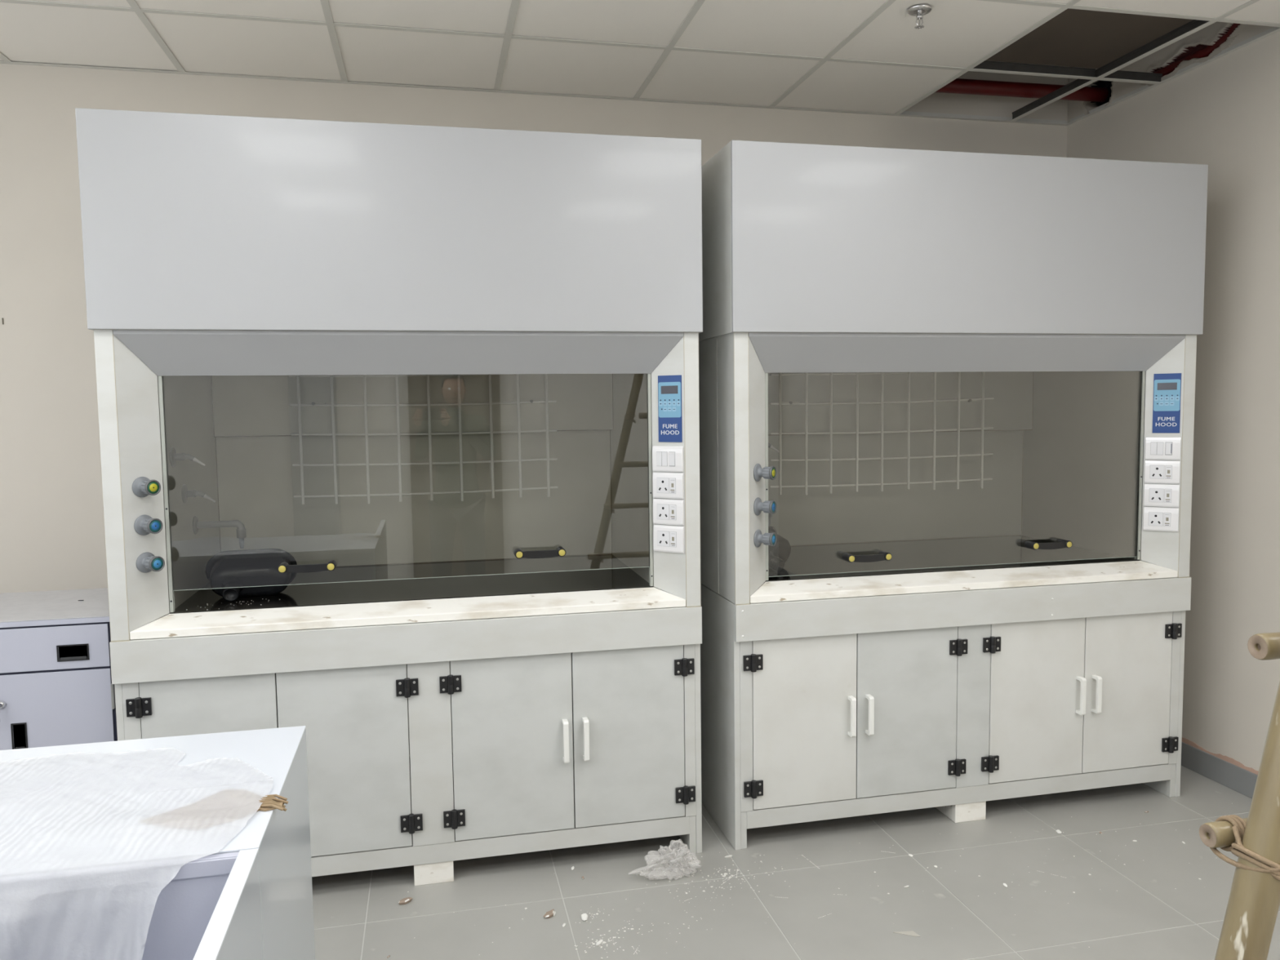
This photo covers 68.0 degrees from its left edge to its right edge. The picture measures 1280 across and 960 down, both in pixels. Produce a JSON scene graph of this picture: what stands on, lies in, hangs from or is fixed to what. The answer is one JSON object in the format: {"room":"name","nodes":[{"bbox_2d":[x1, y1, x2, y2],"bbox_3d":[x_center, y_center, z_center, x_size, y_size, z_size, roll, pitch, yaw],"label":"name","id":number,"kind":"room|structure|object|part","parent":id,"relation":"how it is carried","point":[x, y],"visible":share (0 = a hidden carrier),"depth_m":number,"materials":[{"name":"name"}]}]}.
{"room":"chemistry laboratory","nodes":[
{"label":"chemistry laboratory","id":0,"kind":"room"},
{"bbox_2d":[0,60,1068,593],"bbox_3d":[-1.243,-0.455,3.933,6.958,3.550,0.123,-2,4,-12],"label":"wall","id":1,"kind":"structure","parent":0,"point":[52,537],"depth_m":3.68,"materials":[{"name":"beige paint"}]},
{"bbox_2d":[0,0,1279,125],"bbox_3d":[-0.717,-1.401,0.986,6.906,0.040,5.715,-2,4,-12],"label":"ceiling","id":2,"kind":"structure","parent":0,"point":[850,56],"depth_m":3.41,"materials":[{"name":"white paint"}]},
{"bbox_2d":[906,4,932,29],"bbox_3d":[0.932,-1.540,3.164,0.082,0.057,0.082,-2,4,-12],"label":"sprinkler","id":3,"kind":"object","parent":2,"relation":"attached to","point":[918,11],"visible":1,"depth_m":3.15,"materials":[{"name":"silver metal"}]},
{"bbox_2d":[986,8,1193,68],"bbox_3d":[1.378,-1.877,2.952,1.934,0.335,2.100,-2,4,-12],"label":"ceiling opening","id":4,"kind":"object","parent":2,"relation":"in","point":[1073,37],"visible":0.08,"depth_m":3.83,"materials":[{"name":"black"}]},
{"bbox_2d":[311,765,1279,959],"bbox_3d":[-0.597,1.482,1.223,6.938,0.120,5.915,-2,4,-12],"label":"floor","id":5,"kind":"structure","parent":0,"point":[357,915],"depth_m":2.94,"materials":[{"name":"grey tile"}]},
{"bbox_2d":[0,587,117,750],"bbox_3d":[-2.100,0.823,2.998,0.968,0.844,0.531,-2,4,-12],"label":"base cabinet","id":6,"kind":"object","parent":5,"relation":"on","point":[56,687],"visible":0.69,"depth_m":2.82,"materials":[{"name":"grey metal"}]},
{"bbox_3d":[-1.835,0.760,2.806,0.041,0.084,0.004,-2,4,-12],"label":"recessed handle","id":7,"kind":"part","parent":6,"relation":"part of","materials":[{"name":"black plastic"}]},
{"bbox_2d":[0,587,109,622],"bbox_3d":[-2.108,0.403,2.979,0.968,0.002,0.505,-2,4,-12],"label":"countertop","id":8,"kind":"structure","parent":6,"relation":"on","point":[55,604],"depth_m":3.01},
{"bbox_3d":[-2.055,0.430,2.742,0.968,0.016,0.016,-2,4,-12],"label":"rail","id":9,"kind":"part","parent":6,"relation":"part of","materials":[{"name":"grey metal"}]},
{"bbox_3d":[-2.056,0.508,2.742,0.950,0.129,0.004,-2,4,-12],"label":"drawer","id":10,"kind":"part","parent":6,"relation":"part of","materials":[{"name":"grey metal"}]},
{"bbox_3d":[-1.927,0.901,2.799,0.696,0.654,0.004,-2,4,-12],"label":"door","id":11,"kind":"part","parent":6,"relation":"part of","materials":[{"name":"grey metal"}]},
{"bbox_3d":[-1.686,0.513,2.821,0.086,0.049,0.004,-2,4,-12],"label":"recessed handle","id":12,"kind":"part","parent":6,"relation":"part of","materials":[{"name":"black plastic"}]},
{"bbox_2d":[0,725,315,959],"bbox_3d":[-1.253,0.959,1.447,1.385,0.905,0.519,-2,4,-12],"label":"table","id":13,"kind":"object","parent":5,"relation":"on","point":[282,838],"visible":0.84,"depth_m":1.65,"materials":[{"name":"white laminate"}]},
{"bbox_2d":[0,746,273,959],"bbox_3d":[-1.199,0.681,1.371,1.273,0.374,0.538,-2,4,-12],"label":"sheet","id":14,"kind":"object","parent":13,"relation":"on","point":[90,842],"visible":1,"depth_m":1.33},
{"bbox_2d":[257,794,288,811],"bbox_3d":[-0.629,0.497,1.425,0.165,0.014,0.145,1,5,24],"label":"cardboard","id":15,"kind":"object","parent":13,"relation":"on","point":[270,802],"visible":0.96,"depth_m":1.44,"materials":[{"name":"brown cardboard"}]},
{"bbox_3d":[-0.586,0.941,1.595,0.018,0.901,0.519,-2,4,-12],"label":"panel","id":16,"kind":"part","parent":13,"relation":"part of","materials":[{"name":"grey laminate"}]},
{"bbox_2d":[75,107,702,885],"bbox_3d":[-0.769,0.085,3.357,1.796,2.348,0.957,-2,4,-12],"label":"fume hood","id":17,"kind":"object","parent":5,"relation":"on","point":[450,374],"visible":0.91,"depth_m":2.97,"materials":[{"name":"metal"}]},
{"bbox_3d":[-1.621,0.858,3.242,0.020,0.845,0.919,-2,4,-12],"label":"panel","id":18,"kind":"part","parent":17,"relation":"part of","materials":[{"name":"white metal"}]},
{"bbox_3d":[-1.431,0.021,2.759,0.060,0.061,0.061,2,5,32],"label":"valve knob","id":19,"kind":"part","parent":17,"relation":"part of","materials":[{"name":"grey plastic"}]},
{"bbox_3d":[-1.430,0.133,2.768,0.060,0.061,0.061,2,5,32],"label":"valve knob","id":20,"kind":"part","parent":17,"relation":"part of","materials":[{"name":"grey plastic"}]},
{"bbox_3d":[-1.428,0.244,2.776,0.060,0.061,0.061,2,5,32],"label":"valve knob","id":21,"kind":"part","parent":17,"relation":"part of","materials":[{"name":"grey plastic"}]},
{"bbox_3d":[-1.285,0.839,2.850,0.377,0.666,0.016,-2,4,-12],"label":"door","id":22,"kind":"part","parent":17,"relation":"part of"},
{"bbox_2d":[192,515,246,548],"bbox_3d":[-1.419,0.177,3.213,0.161,0.117,0.062,-2,4,-12],"label":"water tap","id":23,"kind":"object","parent":17,"relation":"on","point":[241,531],"depth_m":3.21,"materials":[{"name":"grey plastic"}]},
{"bbox_2d":[205,548,297,601],"bbox_3d":[-1.272,0.307,3.092,0.285,0.149,0.186,-2,4,-15],"label":"sink","id":24,"kind":"object","parent":17,"relation":"on","point":[247,567],"visible":0.95,"depth_m":3.08,"materials":[{"name":"black plastic"}]},
{"bbox_3d":[-1.303,0.350,3.030,0.068,0.068,0.064,-2,24,-15],"label":"drain spout","id":25,"kind":"part","parent":24,"relation":"part of","materials":[{"name":"black plastic"}]},
{"bbox_3d":[-1.257,-0.303,3.497,0.010,0.788,0.010,0,4,10],"label":"lattice rod","id":26,"kind":"part","parent":17,"relation":"part of","materials":[{"name":"white metal"}]},
{"bbox_3d":[-1.023,0.267,2.919,0.169,0.030,0.049,-2,4,-12],"label":"sash handle","id":27,"kind":"part","parent":17,"relation":"part of","materials":[{"name":"black plastic"}]},
{"bbox_3d":[-1.142,-0.305,3.523,0.012,0.791,0.011,-2,4,-12],"label":"lattice rod","id":28,"kind":"part","parent":17,"relation":"part of","materials":[{"name":"white metal"}]},
{"bbox_3d":[-0.911,0.828,2.933,0.382,0.666,0.016,-2,4,-12],"label":"door","id":29,"kind":"part","parent":17,"relation":"part of","materials":[{"name":"white metal"}]},
{"bbox_3d":[-1.027,-0.306,3.548,0.011,0.794,0.011,-4,5,-35],"label":"lattice rod","id":30,"kind":"part","parent":17,"relation":"part of","materials":[{"name":"white metal"}]},
{"bbox_3d":[-0.913,-0.312,3.573,0.012,0.790,0.011,-2,4,-12],"label":"lattice rod","id":31,"kind":"part","parent":17,"relation":"part of","materials":[{"name":"white metal"}]},
{"bbox_3d":[-0.811,-0.402,3.599,0.987,0.021,0.008,-2,4,-12],"label":"lattice rod","id":32,"kind":"part","parent":17,"relation":"part of","materials":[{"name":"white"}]},
{"bbox_3d":[-0.676,0.411,2.980,1.674,0.054,0.088,-2,4,-12],"label":"sill","id":33,"kind":"part","parent":17,"relation":"part of","materials":[{"name":"stone"}]},
{"bbox_3d":[-0.693,-0.052,2.997,1.497,0.728,0.005,-2,4,-12],"label":"sash","id":34,"kind":"part","parent":17,"relation":"part of","materials":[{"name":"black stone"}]},
{"bbox_2d":[169,554,653,613],"bbox_3d":[-0.765,0.368,3.379,1.499,0.030,0.730,-2,4,-12],"label":"countertop","id":35,"kind":"structure","parent":17,"relation":"on","point":[440,588],"depth_m":3.29,"materials":[{"name":"black stone"}]},
{"bbox_3d":[-0.809,-0.289,3.607,0.987,0.015,0.008,-2,4,-12],"label":"lattice rod","id":36,"kind":"part","parent":17,"relation":"part of","materials":[{"name":"white metal"}]},
{"bbox_3d":[-0.808,-0.179,3.616,0.987,0.016,0.008,-2,4,-12],"label":"lattice rod","id":37,"kind":"part","parent":17,"relation":"part of","materials":[{"name":"white metal"}]},
{"bbox_3d":[-0.862,0.753,3.866,1.739,0.740,0.020,-2,4,-12],"label":"panel","id":38,"kind":"part","parent":17,"relation":"part of","materials":[{"name":"white metal"}]},
{"bbox_3d":[-0.806,-0.066,3.624,0.987,0.015,0.008,-2,4,-12],"label":"lattice rod","id":39,"kind":"part","parent":17,"relation":"part of","materials":[{"name":"white metal"}]},
{"bbox_3d":[-0.805,0.047,3.633,0.987,0.017,0.008,-2,4,-12],"label":"lattice rod","id":40,"kind":"part","parent":17,"relation":"part of","materials":[{"name":"white metal"}]},
{"bbox_3d":[-0.801,-0.315,3.598,0.010,0.790,0.010,0,4,10],"label":"lattice rod","id":41,"kind":"part","parent":17,"relation":"part of","materials":[{"name":"white metal"}]},
{"bbox_3d":[-0.660,0.801,2.990,0.130,0.708,0.020,-2,4,-12],"label":"post","id":42,"kind":"part","parent":17,"relation":"part of","materials":[{"name":"white metal"}]},
{"bbox_3d":[-0.690,-0.316,3.623,0.011,0.796,0.010,0,4,10],"label":"lattice rod","id":43,"kind":"part","parent":17,"relation":"part of","materials":[{"name":"white metal"}]},
{"bbox_3d":[-0.574,-0.323,3.648,0.011,0.788,0.011,0,4,10],"label":"lattice rod","id":44,"kind":"part","parent":17,"relation":"part of","materials":[{"name":"white metal"}]},
{"bbox_3d":[-0.759,1.170,3.457,1.691,0.018,0.880,-2,4,-12],"label":"panel","id":45,"kind":"part","parent":17,"relation":"part of","materials":[{"name":"white metal"}]},
{"bbox_3d":[-0.661,1.186,3.019,1.693,0.062,0.018,-2,4,-12],"label":"rail","id":46,"kind":"part","parent":17,"relation":"part of","materials":[{"name":"white metal"}]},
{"bbox_3d":[-0.407,0.812,3.044,0.383,0.666,0.016,-2,4,-12],"label":"door","id":47,"kind":"part","parent":17,"relation":"part of","materials":[{"name":"white metal"}]},
{"bbox_3d":[-0.471,-0.325,3.671,0.012,0.790,0.011,-2,4,-12],"label":"lattice rod","id":48,"kind":"part","parent":17,"relation":"part of","materials":[{"name":"white metal"}]},
{"bbox_3d":[-0.324,0.236,3.073,0.165,0.030,0.049,-2,4,-12],"label":"sash handle","id":49,"kind":"part","parent":17,"relation":"part of","materials":[{"name":"black plastic"}]},
{"bbox_3d":[-0.363,-0.328,3.695,0.011,0.791,0.011,-4,5,-35],"label":"lattice rod","id":50,"kind":"part","parent":17,"relation":"part of","materials":[{"name":"white metal"}]},
{"bbox_3d":[-0.239,0.842,3.057,0.017,0.137,0.036,-2,4,-12],"label":"handle","id":51,"kind":"part","parent":17,"relation":"part of","materials":[{"name":"white plastic"}]},
{"bbox_3d":[-0.175,0.840,3.071,0.017,0.137,0.036,-2,4,-12],"label":"handle","id":52,"kind":"part","parent":17,"relation":"part of","materials":[{"name":"white plastic"}]},
{"bbox_3d":[-0.036,0.801,3.126,0.372,0.666,0.016,-2,4,-12],"label":"door","id":53,"kind":"part","parent":17,"relation":"part of","materials":[{"name":"white metal"}]},
{"bbox_2d":[656,477,669,493],"bbox_3d":[0.075,0.018,3.123,0.048,0.051,0.001,2,5,32],"label":"socket","id":54,"kind":"object","parent":17,"relation":"attached to","point":[662,483],"depth_m":3.12,"materials":[{"name":"white plastic"}]},
{"bbox_2d":[657,530,669,546],"bbox_3d":[0.077,0.194,3.136,0.048,0.051,0.001,2,5,32],"label":"socket","id":55,"kind":"object","parent":17,"relation":"attached to","point":[663,536],"depth_m":3.14,"materials":[{"name":"white plastic"}]},
{"bbox_2d":[657,503,669,519],"bbox_3d":[0.076,0.105,3.129,0.048,0.051,0.001,2,5,32],"label":"socket","id":56,"kind":"object","parent":17,"relation":"attached to","point":[663,509],"depth_m":3.13,"materials":[{"name":"white plastic"}]},
{"bbox_2d":[652,445,684,472],"bbox_3d":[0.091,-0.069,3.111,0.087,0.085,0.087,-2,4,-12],"label":"switch plate","id":57,"kind":"object","parent":17,"relation":"attached to","point":[665,459],"depth_m":3.11,"materials":[{"name":"white plastic"}]},
{"bbox_3d":[0.092,0.018,3.118,0.115,0.086,0.010,2,5,32],"label":"socket plate","id":58,"kind":"part","parent":17,"relation":"part of","materials":[{"name":"white plastic"}]},
{"bbox_3d":[0.095,0.194,3.131,0.115,0.089,0.010,2,5,32],"label":"socket plate","id":59,"kind":"part","parent":17,"relation":"part of","materials":[{"name":"white plastic"}]},
{"bbox_3d":[0.093,0.105,3.125,0.115,0.085,0.010,2,5,32],"label":"socket plate","id":60,"kind":"part","parent":17,"relation":"part of","materials":[{"name":"white plastic"}]},
{"bbox_2d":[658,399,680,411],"bbox_3d":[0.097,-0.243,3.096,0.083,0.039,0.001,2,5,32],"label":"keypad","id":61,"kind":"object","parent":17,"relation":"attached to","point":[664,405],"depth_m":3.10,"materials":[{"name":"blue plastic"}]},
{"bbox_3d":[0.098,-0.233,3.098,0.089,0.217,0.002,2,5,32],"label":"control panel","id":62,"kind":"part","parent":17,"relation":"part of","materials":[{"name":"blue plastic"}]},
{"bbox_2d":[668,451,675,466],"bbox_3d":[0.104,-0.068,3.096,0.023,0.048,0.003,2,5,32],"label":"rocker switch","id":63,"kind":"object","parent":17,"relation":"attached to","point":[671,454],"depth_m":3.09,"materials":[{"name":"white plastic"}]},
{"bbox_3d":[0.095,0.807,3.622,0.020,0.845,0.919,-2,4,-12],"label":"panel","id":64,"kind":"part","parent":17,"relation":"part of","materials":[{"name":"white metal"}]},
{"bbox_2d":[398,897,413,904],"bbox_3d":[-0.721,1.289,2.909,0.028,0.012,0.045,3,6,38],"label":"chip","id":65,"kind":"object","parent":5,"relation":"on","point":[407,900],"visible":1,"depth_m":2.90,"materials":[{"name":"beige"}]},
{"bbox_2d":[542,909,554,918],"bbox_3d":[-0.271,1.290,2.822,0.036,0.012,0.036,-2,4,-12],"label":"chip","id":66,"kind":"object","parent":5,"relation":"on","point":[548,914],"visible":1,"depth_m":2.81,"materials":[{"name":"beige"}]},
{"bbox_2d":[581,913,587,920],"bbox_3d":[-0.164,1.291,2.803,0.020,0.010,0.034,-2,4,-12],"label":"chip","id":67,"kind":"object","parent":5,"relation":"on","point":[584,917],"visible":1,"depth_m":2.80,"materials":[{"name":"white"}]},
{"bbox_2d":[595,939,603,946],"bbox_3d":[-0.114,1.302,2.670,0.013,0.008,0.031,2,5,36],"label":"chip","id":68,"kind":"object","parent":5,"relation":"on","point":[599,942],"visible":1,"depth_m":2.67,"materials":[{"name":"white"}]},
{"bbox_2d":[627,839,701,879],"bbox_3d":[0.075,1.223,3.067,0.246,0.098,0.130,-2,4,-10],"label":"plastic bag","id":69,"kind":"object","parent":5,"relation":"on","point":[680,871],"visible":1,"depth_m":3.07,"materials":[{"name":"white"}]},
{"bbox_2d":[407,803,1232,959],"bbox_3d":[0.843,1.282,2.812,2.997,0.001,1.024,-2,4,-12],"label":"plaster dust","id":70,"kind":"object","parent":5,"relation":"on","point":[725,873],"visible":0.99,"depth_m":2.91,"materials":[{"name":"white"}]},
{"bbox_2d":[893,930,919,936],"bbox_3d":[0.762,1.290,2.706,0.075,0.002,0.026,1,5,21],"label":"paper scrap","id":71,"kind":"object","parent":5,"relation":"on","point":[912,933],"visible":1,"depth_m":2.70,"materials":[{"name":"grey paper"}]},
{"bbox_2d":[698,139,1208,849],"bbox_3d":[1.078,0.030,3.758,1.796,2.348,0.957,-2,4,-13],"label":"fume hood","id":72,"kind":"object","parent":5,"relation":"on","point":[958,388],"visible":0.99,"depth_m":3.36,"materials":[{"name":"metal"}]},
{"bbox_3d":[0.195,-0.072,3.656,0.018,0.894,0.748,-2,4,-13],"label":"panel","id":73,"kind":"part","parent":72,"relation":"part of","materials":[{"name":"white metal"}]},
{"bbox_3d":[0.226,0.804,3.640,0.020,0.845,0.919,-2,4,-13],"label":"panel","id":74,"kind":"part","parent":72,"relation":"part of","materials":[{"name":"white metal"}]},
{"bbox_3d":[0.420,0.090,3.167,0.060,0.061,0.061,2,5,32],"label":"valve knob","id":75,"kind":"part","parent":72,"relation":"part of","materials":[{"name":"grey plastic"}]},
{"bbox_3d":[0.418,-0.024,3.158,0.060,0.061,0.061,2,5,32],"label":"valve knob","id":76,"kind":"part","parent":72,"relation":"part of","materials":[{"name":"grey plastic"}]},
{"bbox_3d":[0.421,0.197,3.175,0.060,0.061,0.061,2,5,32],"label":"valve knob","id":77,"kind":"part","parent":72,"relation":"part of","materials":[{"name":"grey plastic"}]},
{"bbox_2d":[768,525,791,572],"bbox_3d":[0.473,0.254,3.490,0.186,0.149,0.285,3,6,42],"label":"sink","id":78,"kind":"object","parent":72,"relation":"on","point":[778,554],"visible":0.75,"depth_m":3.47,"materials":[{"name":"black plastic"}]},
{"bbox_3d":[0.481,0.298,3.421,0.064,0.068,0.068,28,22,37],"label":"drain spout","id":79,"kind":"part","parent":78,"relation":"part of","materials":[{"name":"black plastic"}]},
{"bbox_3d":[0.576,-0.344,3.895,0.011,0.813,0.011,0,4,10],"label":"lattice rod","id":80,"kind":"part","parent":72,"relation":"part of","materials":[{"name":"white metal"}]},
{"bbox_3d":[0.564,0.784,3.249,0.377,0.666,0.016,-2,4,-13],"label":"door","id":81,"kind":"part","parent":72,"relation":"part of","materials":[{"name":"white metal"}]},
{"bbox_3d":[0.688,-0.345,3.920,0.011,0.818,0.010,-4,5,-35],"label":"lattice rod","id":82,"kind":"part","parent":72,"relation":"part of","materials":[{"name":"white metal"}]},
{"bbox_3d":[0.795,-0.350,3.944,0.012,0.815,0.011,-4,5,-35],"label":"lattice rod","id":83,"kind":"part","parent":72,"relation":"part of","materials":[{"name":"white metal"}]},
{"bbox_3d":[1.034,-0.457,4.000,1.025,0.028,0.008,-2,4,-13],"label":"lattice rod","id":84,"kind":"part","parent":72,"relation":"part of","materials":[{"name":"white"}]},
{"bbox_3d":[0.729,0.814,3.262,0.017,0.137,0.036,-2,4,-13],"label":"handle","id":85,"kind":"part","parent":72,"relation":"part of","materials":[{"name":"white plastic"}]},
{"bbox_3d":[0.910,-0.355,3.970,0.012,0.811,0.011,-2,4,-13],"label":"lattice rod","id":86,"kind":"part","parent":72,"relation":"part of","materials":[{"name":"white metal"}]},
{"bbox_3d":[0.794,0.269,3.317,0.167,0.030,0.049,-2,4,-13],"label":"sash handle","id":87,"kind":"part","parent":72,"relation":"part of","materials":[{"name":"black plastic"}]},
{"bbox_3d":[0.793,0.812,3.277,0.017,0.137,0.036,-2,4,-13],"label":"handle","id":88,"kind":"part","parent":72,"relation":"part of","materials":[{"name":"white plastic"}]},
{"bbox_3d":[1.040,0.014,4.036,1.025,0.016,0.008,-2,4,-13],"label":"lattice rod","id":89,"kind":"part","parent":72,"relation":"part of","materials":[{"name":"white metal"}]},
{"bbox_3d":[1.039,-0.095,4.028,1.025,0.015,0.008,-2,4,-13],"label":"lattice rod","id":90,"kind":"part","parent":72,"relation":"part of","materials":[{"name":"white metal"}]},
{"bbox_3d":[1.038,-0.207,4.019,1.025,0.018,0.008,-2,4,-13],"label":"lattice rod","id":91,"kind":"part","parent":72,"relation":"part of","materials":[{"name":"white metal"}]},
{"bbox_3d":[1.036,-0.333,4.010,1.025,0.022,0.008,-2,4,-13],"label":"lattice rod","id":92,"kind":"part","parent":72,"relation":"part of","materials":[{"name":"white metal"}]},
{"bbox_3d":[1.020,-0.357,3.995,0.012,0.814,0.011,-4,5,-35],"label":"lattice rod","id":93,"kind":"part","parent":72,"relation":"part of","materials":[{"name":"white metal"}]},
{"bbox_3d":[0.937,0.773,3.333,0.382,0.666,0.016,-2,4,-13],"label":"door","id":94,"kind":"part","parent":72,"relation":"part of","materials":[{"name":"white metal"}]},
{"bbox_3d":[1.140,-0.364,4.022,0.012,0.808,0.011,0,4,10],"label":"lattice rod","id":95,"kind":"part","parent":72,"relation":"part of","materials":[{"name":"white metal"}]},
{"bbox_3d":[1.258,-0.364,4.049,0.012,0.814,0.011,0,4,10],"label":"lattice rod","id":96,"kind":"part","parent":72,"relation":"part of","materials":[{"name":"white metal"}]},
{"bbox_2d":[763,535,1140,583],"bbox_3d":[1.081,0.313,3.781,1.499,0.030,0.730,-2,4,-13],"label":"countertop","id":97,"kind":"structure","parent":72,"relation":"on","point":[907,554],"depth_m":3.71,"materials":[{"name":"black stone"}]},
{"bbox_3d":[1.370,-0.367,4.074,0.011,0.816,0.011,0,4,10],"label":"lattice rod","id":98,"kind":"part","parent":72,"relation":"part of","materials":[{"name":"white metal"}]},
{"bbox_3d":[1.155,-0.079,3.401,1.497,0.782,0.005,-2,4,-13],"label":"sash","id":99,"kind":"part","parent":72,"relation":"part of","materials":[{"name":"clear glass"}]},
{"bbox_3d":[1.187,1.131,3.421,1.693,0.062,0.018,-2,4,-13],"label":"rail","id":100,"kind":"part","parent":72,"relation":"part of","materials":[{"name":"white metal"}]},
{"bbox_3d":[1.173,0.356,3.382,1.674,0.054,0.088,-2,4,-13],"label":"sill","id":101,"kind":"part","parent":72,"relation":"part of","materials":[{"name":"stone"}]},
{"bbox_3d":[1.188,0.747,3.392,0.130,0.708,0.020,-2,4,-13],"label":"post","id":102,"kind":"part","parent":72,"relation":"part of","materials":[{"name":"white metal"}]},
{"bbox_3d":[1.483,-0.370,4.100,0.011,0.816,0.011,-4,5,-35],"label":"lattice rod","id":103,"kind":"part","parent":72,"relation":"part of","materials":[{"name":"white metal"}]},
{"bbox_3d":[1.441,0.758,3.447,0.383,0.666,0.016,-2,4,-13],"label":"door","id":104,"kind":"part","parent":72,"relation":"part of","materials":[{"name":"white metal"}]},
{"bbox_3d":[1.496,0.237,3.474,0.165,0.030,0.049,-2,4,-13],"label":"sash handle","id":105,"kind":"part","parent":72,"relation":"part of","materials":[{"name":"black plastic"}]},
{"bbox_3d":[1.609,0.787,3.461,0.017,0.137,0.036,-2,4,-13],"label":"handle","id":106,"kind":"part","parent":72,"relation":"part of","materials":[{"name":"white plastic"}]},
{"bbox_3d":[1.673,0.786,3.476,0.017,0.137,0.036,-2,4,-13],"label":"handle","id":107,"kind":"part","parent":72,"relation":"part of","materials":[{"name":"white plastic"}]},
{"bbox_3d":[1.812,0.747,3.531,0.372,0.666,0.016,-2,4,-13],"label":"door","id":108,"kind":"part","parent":72,"relation":"part of","materials":[{"name":"white metal"}]},
{"bbox_2d":[1148,511,1163,526],"bbox_3d":[1.925,0.146,3.542,0.048,0.051,0.001,2,5,32],"label":"socket","id":109,"kind":"object","parent":72,"relation":"attached to","point":[1155,518],"depth_m":3.54,"materials":[{"name":"white plastic"}]},
{"bbox_2d":[1148,488,1164,502],"bbox_3d":[1.924,0.057,3.535,0.048,0.051,0.001,2,5,32],"label":"socket","id":110,"kind":"object","parent":72,"relation":"attached to","point":[1155,495],"depth_m":3.53,"materials":[{"name":"white plastic"}]},
{"bbox_2d":[1149,465,1164,479],"bbox_3d":[1.923,-0.030,3.529,0.048,0.051,0.001,2,5,32],"label":"socket","id":111,"kind":"object","parent":72,"relation":"attached to","point":[1156,472],"depth_m":3.53,"materials":[{"name":"white plastic"}]},
{"bbox_3d":[1.942,0.146,3.538,0.115,0.089,0.010,2,5,32],"label":"socket plate","id":112,"kind":"part","parent":72,"relation":"part of","materials":[{"name":"white plastic"}]},
{"bbox_3d":[1.941,0.058,3.531,0.115,0.085,0.010,2,5,32],"label":"socket plate","id":113,"kind":"part","parent":72,"relation":"part of","materials":[{"name":"white plastic"}]},
{"bbox_3d":[1.940,-0.030,3.524,0.115,0.086,0.010,2,5,32],"label":"socket plate","id":114,"kind":"part","parent":72,"relation":"part of","materials":[{"name":"white plastic"}]},
{"bbox_2d":[1145,436,1181,460],"bbox_3d":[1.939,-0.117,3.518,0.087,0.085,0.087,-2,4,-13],"label":"switch plate","id":115,"kind":"object","parent":72,"relation":"attached to","point":[1157,448],"depth_m":3.51,"materials":[{"name":"white plastic"}]},
{"bbox_3d":[1.945,-0.283,3.504,0.089,0.219,0.002,2,5,32],"label":"control panel","id":116,"kind":"part","parent":72,"relation":"part of","materials":[{"name":"blue plastic"}]},
{"bbox_2d":[1154,395,1179,405],"bbox_3d":[1.944,-0.294,3.502,0.083,0.040,0.001,2,5,32],"label":"keypad","id":117,"kind":"object","parent":72,"relation":"attached to","point":[1159,400],"depth_m":3.50,"materials":[{"name":"blue plastic"}]},
{"bbox_2d":[1164,442,1172,455],"bbox_3d":[1.952,-0.116,3.502,0.023,0.048,0.003,2,5,32],"label":"rocker switch","id":118,"kind":"object","parent":72,"relation":"attached to","point":[1168,446],"depth_m":3.50,"materials":[{"name":"white plastic"}]},
{"bbox_3d":[1.940,0.752,4.027,0.020,0.845,0.919,-2,4,-13],"label":"panel","id":119,"kind":"part","parent":72,"relation":"part of","materials":[{"name":"white metal"}]},
{"bbox_2d":[1199,631,1279,959],"bbox_3d":[1.035,0.146,1.231,1.118,2.512,0.108,-2,5,-16],"label":"ladder","id":120,"kind":"object","parent":5,"relation":"on","point":[1253,904],"visible":1,"depth_m":1.14,"materials":[{"name":"brown wood"}]},
{"bbox_2d":[1066,22,1279,771],"bbox_3d":[2.722,-0.347,1.831,0.130,3.550,5.715,-2,4,-12],"label":"wall","id":121,"kind":"structure","parent":0,"point":[1223,114],"depth_m":3.65,"materials":[{"name":"beige paint"}]},
{"bbox_2d":[935,78,1108,102],"bbox_3d":[0.315,-1.709,3.967,3.688,0.061,0.061,-2,4,-12],"label":"pipe","id":122,"kind":"object","parent":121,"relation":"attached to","point":[958,86],"visible":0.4,"depth_m":4.22,"materials":[{"name":"red paint"}]},
{"bbox_2d":[1153,22,1239,76],"bbox_3d":[2.221,-1.725,3.787,0.039,0.116,0.503,-2,4,-12],"label":"hole","id":123,"kind":"object","parent":121,"relation":"attached to","point":[1206,51],"visible":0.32,"depth_m":3.74,"materials":[{"name":"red paint"}]},
{"bbox_2d":[1181,737,1258,798],"bbox_3d":[2.684,1.266,1.940,0.012,0.117,5.715,-2,4,-12],"label":"baseboard","id":124,"kind":"structure","parent":121,"relation":"attached to","point":[1225,771],"depth_m":3.73,"materials":[{"name":"grey"}]}
]}

